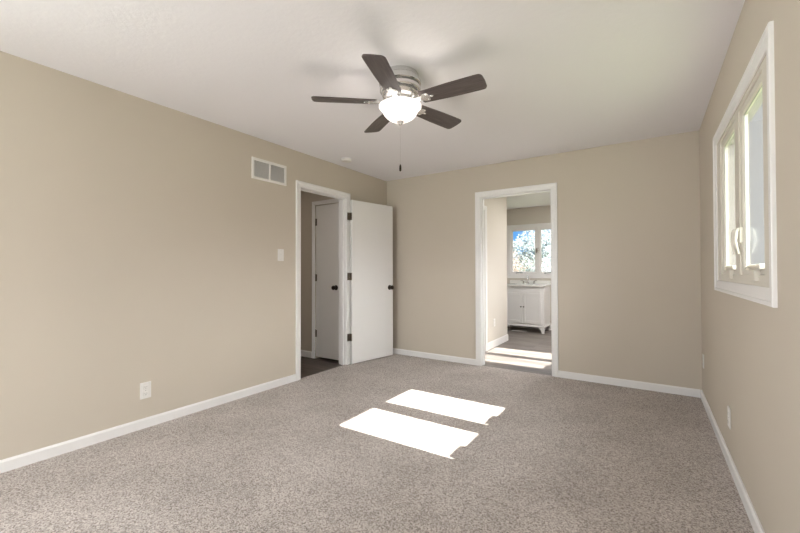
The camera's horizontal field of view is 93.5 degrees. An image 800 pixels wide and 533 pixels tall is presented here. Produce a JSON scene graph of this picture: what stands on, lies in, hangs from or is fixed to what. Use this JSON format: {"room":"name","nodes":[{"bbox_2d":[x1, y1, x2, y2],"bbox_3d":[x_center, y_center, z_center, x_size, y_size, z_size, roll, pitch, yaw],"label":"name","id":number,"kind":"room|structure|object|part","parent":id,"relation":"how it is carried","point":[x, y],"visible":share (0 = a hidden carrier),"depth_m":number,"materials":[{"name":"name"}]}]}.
{"room":"empty bedroom","nodes":[
{"label":"empty bedroom","id":0,"kind":"room"},
{"bbox_2d":[0,51,386,459],"bbox_3d":[-2.027,-0.083,2.712,0.115,2.566,6.720,-1,-1,34],"label":"wall","id":1,"kind":"structure","parent":0,"point":[140,242],"depth_m":2.71,"materials":[{"name":"beige paint"}]},
{"bbox_2d":[140,381,150,399],"bbox_3d":[-1.887,0.919,2.795,0.009,0.120,0.074,-1,-1,34],"label":"electrical outlet","id":2,"kind":"object","parent":1,"relation":"attached to","point":[145,388],"visible":1,"depth_m":2.79,"materials":[{"name":"white plastic"}]},
{"bbox_2d":[0,374,295,473],"bbox_3d":[-2.463,1.150,1.919,0.013,0.072,4.938,-1,-1,34],"label":"baseboard","id":3,"kind":"structure","parent":1,"relation":"attached to","point":[31,457],"depth_m":2.68,"materials":[{"name":"white paint"}]},
{"bbox_2d":[252,156,286,185],"bbox_3d":[-1.287,-0.936,3.726,0.012,0.205,0.406,-1,-1,34],"label":"air vent","id":4,"kind":"object","parent":1,"relation":"in","point":[263,170],"visible":1,"depth_m":3.72,"materials":[{"name":"white plastic"}]},
{"bbox_2d":[278,249,283,260],"bbox_3d":[-1.208,-0.117,3.827,0.018,0.120,0.074,-1,-1,34],"label":"light switch","id":5,"kind":"object","parent":1,"relation":"attached to","point":[280,251],"visible":1,"depth_m":3.83,"materials":[{"name":"white plastic"}]},
{"bbox_2d":[296,180,350,380],"bbox_3d":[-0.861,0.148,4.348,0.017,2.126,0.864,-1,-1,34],"label":"trim","id":6,"kind":"structure","parent":1,"relation":"attached to","point":[299,184],"depth_m":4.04,"materials":[{"name":"white paint"}]},
{"bbox_2d":[347,200,393,363],"bbox_3d":[-0.360,0.189,4.884,0.139,2.026,0.758,-1,-1,45],"label":"door","id":7,"kind":"structure","parent":1,"relation":"in","point":[370,276],"depth_m":4.86,"materials":[{"name":"white paint"}]},
{"bbox_2d":[301,191,338,357],"bbox_3d":[-1.386,-0.054,5.262,1.635,2.566,0.100,-1,-1,34],"label":"wall","id":8,"kind":"structure","parent":0,"point":[307,198],"depth_m":5.12,"materials":[{"name":"beige paint"}]},
{"bbox_2d":[301,350,311,357],"bbox_3d":[-1.639,1.188,5.350,1.095,0.085,0.013,-1,-1,34],"label":"baseboard","id":9,"kind":"structure","parent":8,"relation":"attached to","point":[304,353],"depth_m":5.09,"materials":[{"name":"white paint"}]},
{"bbox_2d":[312,199,338,358],"bbox_3d":[-0.958,0.176,4.906,0.530,2.094,0.017,-1,-1,34],"label":"trim","id":10,"kind":"structure","parent":8,"relation":"attached to","point":[328,201],"depth_m":5.03,"materials":[{"name":"white paint"}]},
{"bbox_2d":[315,203,338,359],"bbox_3d":[-0.971,0.192,4.910,0.436,2.007,0.102,-1,-1,34],"label":"door","id":11,"kind":"structure","parent":8,"relation":"in","point":[327,216],"depth_m":4.91,"materials":[{"name":"white paint"}]},
{"bbox_2d":[0,0,744,180],"bbox_3d":[-0.549,-1.321,1.672,3.518,0.120,6.600,-1,-1,34],"label":"ceiling","id":12,"kind":"structure","parent":0,"point":[560,76],"depth_m":2.30,"materials":[{"name":"white paint"}]},
{"bbox_2d":[341,157,351,162],"bbox_3d":[-0.614,-1.215,4.312,0.128,0.031,0.128,-1,-1,34],"label":"smoke detector","id":13,"kind":"object","parent":12,"relation":"attached to","point":[345,159],"visible":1,"depth_m":4.27,"materials":[{"name":"white plastic"}]},
{"bbox_2d":[311,54,486,170],"bbox_3d":[0.032,-0.936,2.447,1.068,0.634,1.107,-1,-1,34],"label":"ceiling fan","id":14,"kind":"object","parent":12,"relation":"hanging from","point":[399,85],"visible":1,"depth_m":2.36,"materials":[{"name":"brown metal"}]},
{"bbox_3d":[-0.356,-1.070,2.426,0.418,0.006,0.134,0,11,-6],"label":"blade","id":15,"kind":"part","parent":14,"relation":"part of","materials":[{"name":"brown wood"}]},
{"bbox_3d":[-0.144,-1.066,2.791,0.134,0.006,0.418,-13,5,-23],"label":"blade","id":16,"kind":"part","parent":14,"relation":"part of","materials":[{"name":"brown wood"}]},
{"bbox_3d":[-0.089,-1.074,2.116,0.134,0.006,0.418,12,2,14],"label":"blade","id":17,"kind":"part","parent":14,"relation":"part of","materials":[{"name":"brown wood"}]},
{"bbox_3d":[0.001,-0.999,2.462,0.278,0.105,0.278,-1,-1,34],"label":"lamp shade","id":18,"kind":"part","parent":14,"relation":"part of","materials":[{"name":"white glass"}]},
{"bbox_3d":[0.268,-1.068,2.703,0.418,0.006,0.134,1,-13,-42],"label":"blade","id":19,"kind":"part","parent":14,"relation":"part of","materials":[{"name":"brown wood"}]},
{"bbox_3d":[0.312,-1.073,2.283,0.418,0.006,0.134,-1,-13,30],"label":"blade","id":20,"kind":"part","parent":14,"relation":"part of","materials":[{"name":"brown wood"}]},
{"bbox_2d":[0,327,753,532],"bbox_3d":[-0.328,1.265,3.551,5.268,0.130,10.020,-1,-1,34],"label":"floor","id":21,"kind":"structure","parent":0,"point":[395,443],"depth_m":2.26,"materials":[{"name":"beige carpet"}]},
{"bbox_2d":[507,276,550,333],"bbox_3d":[2.464,0.713,7.357,0.805,1.064,0.572,-1,-1,34],"label":"bathroom vanity","id":22,"kind":"object","parent":21,"relation":"on","point":[528,301],"visible":0.88,"depth_m":7.15,"materials":[{"name":"white paint"}]},
{"bbox_3d":[2.186,0.789,7.247,0.341,0.573,0.018,-1,-1,34],"label":"cabinet door","id":23,"kind":"part","parent":22,"relation":"part of","materials":[{"name":"white paint"}]},
{"bbox_3d":[2.332,0.442,7.162,0.645,0.100,0.007,-1,-1,34],"label":"drawer","id":24,"kind":"part","parent":22,"relation":"part of","materials":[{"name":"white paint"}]},
{"bbox_2d":[507,283,550,286],"bbox_3d":[2.465,0.361,7.363,0.805,0.030,0.568,-1,-1,34],"label":"countertop","id":25,"kind":"structure","parent":22,"relation":"on","point":[535,285],"depth_m":7.19,"materials":[{"name":"white stone"}]},
{"bbox_3d":[2.474,1.111,7.364,0.797,0.044,0.543,-1,-1,34],"label":"moulding","id":26,"kind":"part","parent":22,"relation":"part of","materials":[{"name":"white paint"}]},
{"bbox_3d":[2.472,0.786,7.057,0.341,0.573,0.018,-1,-1,34],"label":"cabinet door","id":27,"kind":"part","parent":22,"relation":"part of","materials":[{"name":"white paint"}]},
{"bbox_3d":[2.796,0.721,7.168,0.009,0.695,0.521,-1,-1,34],"label":"panel","id":28,"kind":"part","parent":22,"relation":"part of","materials":[{"name":"white paint"}]},
{"bbox_2d":[484,197,506,342],"bbox_3d":[1.263,-0.056,5.606,0.110,2.566,1.740,-1,-1,34],"label":"wall","id":29,"kind":"structure","parent":0,"point":[496,207],"depth_m":5.88,"materials":[{"name":"paint"}]},
{"bbox_2d":[484,206,487,350],"bbox_3d":[1.052,0.171,5.170,0.017,2.103,0.779,-1,-1,34],"label":"trim","id":30,"kind":"structure","parent":29,"relation":"attached to","point":[485,207],"depth_m":5.46,"materials":[{"name":"white paint"}]},
{"bbox_2d":[488,334,507,349],"bbox_3d":[1.537,1.177,5.890,0.013,0.105,0.968,-1,-1,34],"label":"baseboard","id":31,"kind":"structure","parent":29,"relation":"attached to","point":[496,342],"depth_m":5.84,"materials":[{"name":"white paint"}]},
{"bbox_2d":[507,205,550,322],"bbox_3d":[3.285,0.005,7.264,3.508,2.660,0.140,-1,-1,34],"label":"wall","id":32,"kind":"structure","parent":0,"point":[540,214],"depth_m":7.62,"materials":[{"name":"paint"}]},
{"bbox_2d":[507,325,548,329],"bbox_3d":[3.250,1.188,7.184,3.318,0.105,0.013,-1,-1,34],"label":"baseboard","id":33,"kind":"structure","parent":32,"relation":"attached to","point":[547,327],"depth_m":7.62,"materials":[{"name":"white paint"}]},
{"bbox_2d":[507,223,550,277],"bbox_3d":[2.841,-0.313,7.538,1.370,1.095,0.181,-1,-1,34],"label":"window","id":34,"kind":"structure","parent":32,"relation":"in","point":[538,227],"depth_m":7.61,"materials":[{"name":"white paint"}]},
{"bbox_3d":[2.533,-0.311,7.705,0.512,0.907,0.023,-1,-1,34],"label":"sash","id":35,"kind":"part","parent":34,"relation":"part of","materials":[{"name":"clear glass"}]},
{"bbox_3d":[3.014,-0.316,7.386,0.533,0.907,0.023,-1,-1,34],"label":"sash","id":36,"kind":"part","parent":34,"relation":"part of","materials":[{"name":"clear glass"}]},
{"bbox_2d":[510,280,550,283],"bbox_3d":[2.616,0.314,7.593,0.805,0.070,0.018,-1,-1,34],"label":"backsplash","id":37,"kind":"structure","parent":32,"relation":"attached to","point":[511,281],"depth_m":7.58,"materials":[{"name":"white stone"}]},
{"bbox_2d":[507,192,550,208],"bbox_3d":[2.336,-1.279,5.843,3.318,0.120,3.300,-1,-1,34],"label":"ceiling","id":38,"kind":"structure","parent":0,"point":[539,199],"depth_m":6.89,"materials":[{"name":"white paint"}]},
{"bbox_2d":[387,130,701,390],"bbox_3d":[1.310,-0.073,4.458,3.518,2.560,0.120,-1,-1,34],"label":"wall","id":39,"kind":"structure","parent":0,"point":[628,213],"depth_m":3.91,"materials":[{"name":"beige paint"}]},
{"bbox_2d":[393,348,475,364],"bbox_3d":[0.376,1.179,4.985,1.332,0.072,0.013,-1,-1,34],"label":"baseboard","id":40,"kind":"structure","parent":39,"relation":"attached to","point":[470,361],"depth_m":4.91,"materials":[{"name":"white paint"}]},
{"bbox_2d":[475,182,557,376],"bbox_3d":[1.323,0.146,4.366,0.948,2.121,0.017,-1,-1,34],"label":"trim","id":41,"kind":"structure","parent":39,"relation":"attached to","point":[553,186],"depth_m":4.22,"materials":[{"name":"white paint"}]},
{"bbox_2d":[558,370,700,397],"bbox_3d":[2.227,1.161,3.759,1.212,0.072,0.013,-1,-1,34],"label":"baseboard","id":42,"kind":"structure","parent":39,"relation":"attached to","point":[677,390],"depth_m":3.71,"materials":[{"name":"white paint"}]},
{"bbox_2d":[699,0,799,532],"bbox_3d":[1.902,-0.052,2.086,0.090,2.660,10.020,-1,-1,34],"label":"wall","id":43,"kind":"structure","parent":0,"point":[751,350],"depth_m":1.53,"materials":[{"name":"beige paint"}]},
{"bbox_2d":[727,406,730,429],"bbox_3d":[1.952,0.895,2.236,0.009,0.120,0.074,-1,-1,34],"label":"electrical outlet","id":44,"kind":"object","parent":43,"relation":"attached to","point":[728,407],"visible":1,"depth_m":2.21,"materials":[{"name":"white plastic"}]},
{"bbox_2d":[701,390,764,532],"bbox_3d":[1.213,1.133,1.121,0.013,0.072,5.530,-1,-1,34],"label":"baseboard","id":45,"kind":"structure","parent":43,"relation":"attached to","point":[755,522],"depth_m":2.04,"materials":[{"name":"white paint"}]},
{"bbox_2d":[713,20,777,307],"bbox_3d":[1.815,-0.372,1.982,0.116,1.058,1.485,-1,-1,34],"label":"window","id":46,"kind":"structure","parent":43,"relation":"in","point":[731,206],"depth_m":1.91,"materials":[{"name":"white paint"}]},
{"bbox_3d":[1.972,-0.381,2.241,0.023,0.848,0.490,-1,-1,34],"label":"sash","id":47,"kind":"part","parent":46,"relation":"part of","materials":[{"name":"beige plastic"}]},
{"bbox_3d":[1.808,-0.131,2.041,0.024,0.136,0.018,-1,-1,34],"label":"lock lever","id":48,"kind":"part","parent":46,"relation":"part of","materials":[{"name":"beige plastic"}]},
{"bbox_3d":[1.742,-0.133,1.947,0.029,0.138,0.018,-1,-1,34],"label":"lock lever","id":49,"kind":"part","parent":46,"relation":"part of","materials":[{"name":"beige plastic"}]},
{"bbox_3d":[1.806,-0.372,1.988,0.038,0.918,1.345,-1,-1,34],"label":"frame","id":50,"kind":"part","parent":46,"relation":"part of","materials":[{"name":"beige plastic"}]},
{"bbox_3d":[1.555,0.005,1.657,0.020,0.025,0.187,-1,-1,30],"label":"crank handle","id":51,"kind":"part","parent":46,"relation":"part of","materials":[{"name":"beige plastic"}]},
{"bbox_3d":[1.637,-0.386,1.737,0.023,0.848,0.500,-1,-1,34],"label":"sash","id":52,"kind":"part","parent":46,"relation":"part of","materials":[{"name":"beige plastic"}]},
{"label":"outside","id":53,"kind":"structure","parent":0,"visible":0},
{"bbox_3d":[19.202,1.958,16.501,100.000,0.200,100.000,-1,-1,34],"label":"ground","id":54,"kind":"structure","parent":53,"visible":0},
{"bbox_2d":[513,230,550,273],"bbox_3d":[6.969,-0.088,20.310,2.951,4.137,2.903,0,-1,-25],"label":"tree","id":55,"kind":"object","parent":54,"relation":"on","point":[529,244],"visible":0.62,"depth_m":19.83,"materials":[{"name":"grey plant"}]},
{"bbox_2d":[513,249,550,273],"bbox_3d":[8.543,0.046,28.334,5.124,4.052,5.190,-1,-1,34],"label":"tree","id":56,"kind":"object","parent":54,"relation":"on","point":[514,262],"visible":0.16,"depth_m":27.90,"materials":[{"name":"grey plant"}]}
]}

